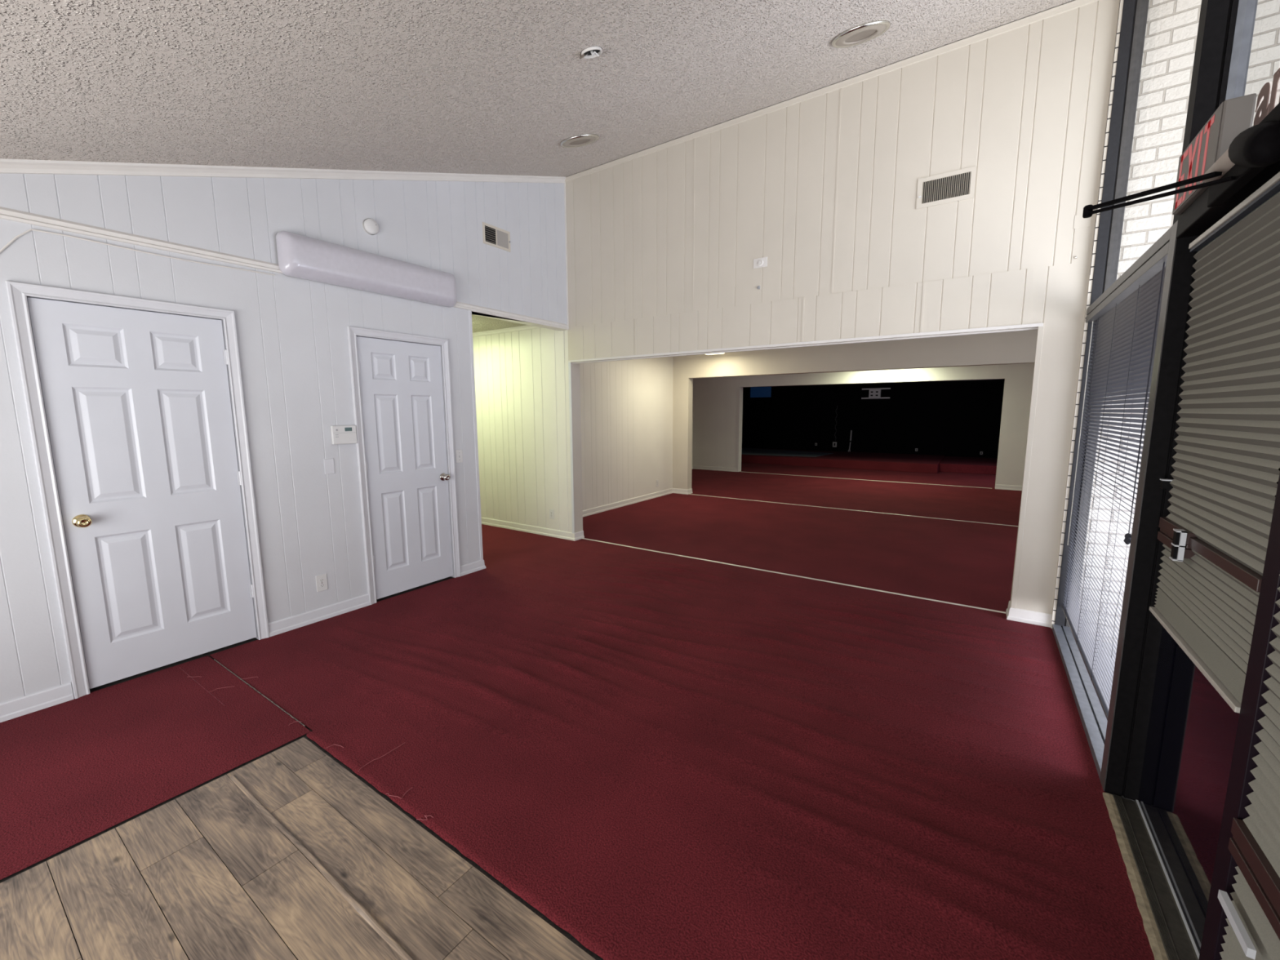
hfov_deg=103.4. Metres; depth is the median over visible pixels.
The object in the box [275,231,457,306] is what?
wall light
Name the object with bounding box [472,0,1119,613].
wall
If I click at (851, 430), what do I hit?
conduit
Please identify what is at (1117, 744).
window
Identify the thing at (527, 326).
trim
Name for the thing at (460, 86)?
ceiling
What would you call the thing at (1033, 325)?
trim
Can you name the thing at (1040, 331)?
trim
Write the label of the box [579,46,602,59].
junction box
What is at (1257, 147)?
door closer
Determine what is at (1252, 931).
pleated shade
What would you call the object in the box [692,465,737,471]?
baseboard
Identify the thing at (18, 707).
baseboard
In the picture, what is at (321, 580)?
power outlet
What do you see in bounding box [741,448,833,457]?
carpet offcut
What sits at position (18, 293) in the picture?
trim
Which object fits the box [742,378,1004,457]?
wall
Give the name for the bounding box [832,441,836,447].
outlet
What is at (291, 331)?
wall
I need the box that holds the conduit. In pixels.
[848,430,852,450]
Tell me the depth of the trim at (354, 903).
1.61 m
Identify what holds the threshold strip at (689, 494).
on the floor at (662, 756)
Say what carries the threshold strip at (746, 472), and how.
on the floor at (662, 756)
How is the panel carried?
attached to the wall at (947, 418)
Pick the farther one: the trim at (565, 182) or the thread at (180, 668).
the trim at (565, 182)
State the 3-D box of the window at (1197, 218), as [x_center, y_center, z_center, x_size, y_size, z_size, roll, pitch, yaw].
[1.325,-0.323,0.947,0.112,3.319,1.870,5,9,34]
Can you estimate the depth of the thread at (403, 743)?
2.18 m
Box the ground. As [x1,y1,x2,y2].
[1094,640,1116,680]
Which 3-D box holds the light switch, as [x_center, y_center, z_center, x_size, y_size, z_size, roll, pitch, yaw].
[-1.607,-0.212,4.497,0.014,0.115,0.070,5,9,34]
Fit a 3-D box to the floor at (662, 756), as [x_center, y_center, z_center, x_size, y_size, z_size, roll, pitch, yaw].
[1.710,0.361,8.386,9.300,0.071,17.800,5,9,34]
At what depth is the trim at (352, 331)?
3.90 m
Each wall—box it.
[0,173,567,702]
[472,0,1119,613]
[579,356,673,510]
[672,329,1037,489]
[692,363,1034,485]
[692,391,693,453]
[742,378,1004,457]
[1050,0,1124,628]
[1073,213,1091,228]
[1079,0,1279,644]
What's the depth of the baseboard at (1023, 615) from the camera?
3.52 m
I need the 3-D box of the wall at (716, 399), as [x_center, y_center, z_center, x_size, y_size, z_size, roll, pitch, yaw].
[4.433,-1.259,10.999,7.700,2.460,0.160,5,9,34]
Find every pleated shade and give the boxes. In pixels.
[1149,171,1279,713]
[1217,574,1279,959]
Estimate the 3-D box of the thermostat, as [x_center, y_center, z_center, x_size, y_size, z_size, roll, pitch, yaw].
[-2.144,-0.328,3.662,0.029,0.132,0.169,5,9,34]
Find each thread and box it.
[179,667,223,705]
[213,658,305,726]
[358,742,404,771]
[386,786,413,799]
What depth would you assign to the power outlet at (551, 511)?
6.00 m
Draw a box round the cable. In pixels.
[0,228,275,275]
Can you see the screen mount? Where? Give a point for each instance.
(873, 393)
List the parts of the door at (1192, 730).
latch plate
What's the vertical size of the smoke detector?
0.110 m
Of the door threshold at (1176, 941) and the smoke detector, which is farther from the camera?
the smoke detector
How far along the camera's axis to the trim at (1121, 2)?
3.17 m
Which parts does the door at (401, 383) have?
knob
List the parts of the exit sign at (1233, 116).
plate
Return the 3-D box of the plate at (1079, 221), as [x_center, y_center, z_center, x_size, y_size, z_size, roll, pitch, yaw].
[2.758,-1.615,3.147,0.082,0.080,0.002,5,9,34]
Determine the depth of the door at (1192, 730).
1.52 m
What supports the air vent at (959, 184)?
in the wall at (663, 245)
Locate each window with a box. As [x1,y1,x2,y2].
[1052,0,1257,800]
[1176,160,1279,959]
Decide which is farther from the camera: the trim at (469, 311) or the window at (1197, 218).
the trim at (469, 311)
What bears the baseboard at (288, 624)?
attached to the wall at (291, 331)
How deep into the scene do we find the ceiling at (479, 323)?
5.78 m
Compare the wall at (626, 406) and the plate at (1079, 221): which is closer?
the plate at (1079, 221)
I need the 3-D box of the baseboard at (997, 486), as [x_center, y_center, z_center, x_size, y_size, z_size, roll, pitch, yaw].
[7.145,0.163,9.246,1.055,0.088,0.020,5,9,34]
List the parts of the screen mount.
plate, rail, rail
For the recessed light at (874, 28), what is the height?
0.111 m
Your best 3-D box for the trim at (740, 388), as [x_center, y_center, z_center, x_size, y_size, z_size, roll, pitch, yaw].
[2.446,-1.230,12.348,0.034,2.060,0.182,5,9,34]
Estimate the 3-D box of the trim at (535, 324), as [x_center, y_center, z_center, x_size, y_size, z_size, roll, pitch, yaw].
[-1.198,-1.588,5.046,0.130,0.020,1.295,5,9,34]
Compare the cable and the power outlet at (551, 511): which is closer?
the cable
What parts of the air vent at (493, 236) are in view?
louvre blade, damper plate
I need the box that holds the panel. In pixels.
[749,386,772,398]
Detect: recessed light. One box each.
[560,133,599,147]
[831,19,890,48]
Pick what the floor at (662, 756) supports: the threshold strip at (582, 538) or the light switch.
the threshold strip at (582, 538)
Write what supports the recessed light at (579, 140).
in the ceiling at (460, 86)
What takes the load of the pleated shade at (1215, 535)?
attached to the window at (1117, 744)
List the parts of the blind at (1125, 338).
ladder cord, rail, ladder cord, ladder cord, pull cord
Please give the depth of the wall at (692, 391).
12.94 m
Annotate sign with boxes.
[1172,93,1257,215]
[1253,67,1279,125]
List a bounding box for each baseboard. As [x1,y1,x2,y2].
[0,682,74,722]
[267,593,369,636]
[460,560,485,576]
[480,516,584,541]
[582,488,692,516]
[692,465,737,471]
[995,484,1022,490]
[1005,600,1052,627]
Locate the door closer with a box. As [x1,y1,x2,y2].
[1082,102,1279,217]
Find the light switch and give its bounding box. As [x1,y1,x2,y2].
[455,449,462,462]
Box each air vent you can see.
[482,222,511,252]
[915,165,976,208]
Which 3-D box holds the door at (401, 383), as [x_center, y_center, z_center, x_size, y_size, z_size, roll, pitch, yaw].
[-1.872,-0.094,4.105,0.106,2.012,0.722,5,9,34]
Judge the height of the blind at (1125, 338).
1.884 m
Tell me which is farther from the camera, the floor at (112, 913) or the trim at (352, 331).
the trim at (352, 331)
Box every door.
[26,297,257,688]
[355,336,453,599]
[1137,467,1279,953]
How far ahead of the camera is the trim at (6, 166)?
3.00 m
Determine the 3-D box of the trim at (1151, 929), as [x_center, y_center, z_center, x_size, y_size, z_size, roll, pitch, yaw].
[1.309,1.312,1.226,0.034,0.012,1.760,5,9,34]
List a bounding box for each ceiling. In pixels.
[0,0,1075,177]
[471,314,526,333]
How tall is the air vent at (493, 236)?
0.180 m
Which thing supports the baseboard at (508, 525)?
attached to the wall at (663, 245)
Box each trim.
[0,158,565,183]
[0,206,568,328]
[4,280,269,698]
[230,774,414,959]
[346,325,460,604]
[468,310,483,559]
[470,310,568,330]
[472,324,542,337]
[564,0,1099,182]
[564,182,568,327]
[568,322,1043,364]
[568,362,574,533]
[737,386,742,471]
[1010,323,1044,608]
[1102,792,1168,959]
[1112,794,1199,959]
[1135,799,1199,959]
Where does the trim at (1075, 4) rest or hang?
attached to the wall at (663, 245)
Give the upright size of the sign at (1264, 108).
0.108 m
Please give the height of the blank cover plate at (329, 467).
0.108 m
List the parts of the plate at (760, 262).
knob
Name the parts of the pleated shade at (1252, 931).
rail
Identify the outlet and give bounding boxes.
[315,573,328,591]
[549,509,554,519]
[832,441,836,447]
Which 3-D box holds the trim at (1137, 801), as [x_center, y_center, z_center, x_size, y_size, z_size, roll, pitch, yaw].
[1.379,1.304,1.177,0.006,0.002,1.760,5,9,34]
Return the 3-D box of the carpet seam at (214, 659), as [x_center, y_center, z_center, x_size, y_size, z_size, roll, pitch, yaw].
[-2.080,1.125,2.723,1.180,0.006,0.008,5,9,34]
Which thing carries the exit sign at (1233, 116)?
attached to the window at (1197, 218)
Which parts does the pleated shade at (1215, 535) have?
rail, rail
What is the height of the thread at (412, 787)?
0.003 m
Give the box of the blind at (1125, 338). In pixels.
[1061,262,1165,720]
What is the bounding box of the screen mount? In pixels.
[861,387,890,399]
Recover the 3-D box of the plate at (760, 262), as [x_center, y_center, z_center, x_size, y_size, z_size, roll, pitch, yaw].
[1.019,-1.844,4.284,0.122,0.078,0.018,5,9,34]
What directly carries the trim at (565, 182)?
attached to the wall at (291, 331)
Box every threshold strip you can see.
[582,537,1005,613]
[688,493,1017,526]
[746,471,986,488]
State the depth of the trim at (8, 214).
2.78 m
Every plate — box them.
[324,458,334,474]
[753,257,767,268]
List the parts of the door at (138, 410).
knob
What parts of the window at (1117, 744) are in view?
rail, post, post, post trim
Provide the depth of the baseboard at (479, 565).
4.69 m
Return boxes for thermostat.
[330,425,357,444]
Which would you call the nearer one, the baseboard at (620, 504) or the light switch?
the light switch
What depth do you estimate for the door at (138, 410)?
2.82 m
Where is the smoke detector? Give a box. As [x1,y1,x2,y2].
[362,217,378,235]
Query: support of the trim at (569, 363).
attached to the wall at (663, 245)
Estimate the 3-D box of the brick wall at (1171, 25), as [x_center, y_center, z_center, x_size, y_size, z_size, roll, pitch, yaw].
[4.836,-0.913,1.920,4.540,4.400,0.160,5,9,34]
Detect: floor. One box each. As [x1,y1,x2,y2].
[0,462,1154,959]
[0,737,595,959]
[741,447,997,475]
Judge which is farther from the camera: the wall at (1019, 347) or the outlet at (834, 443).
the outlet at (834, 443)

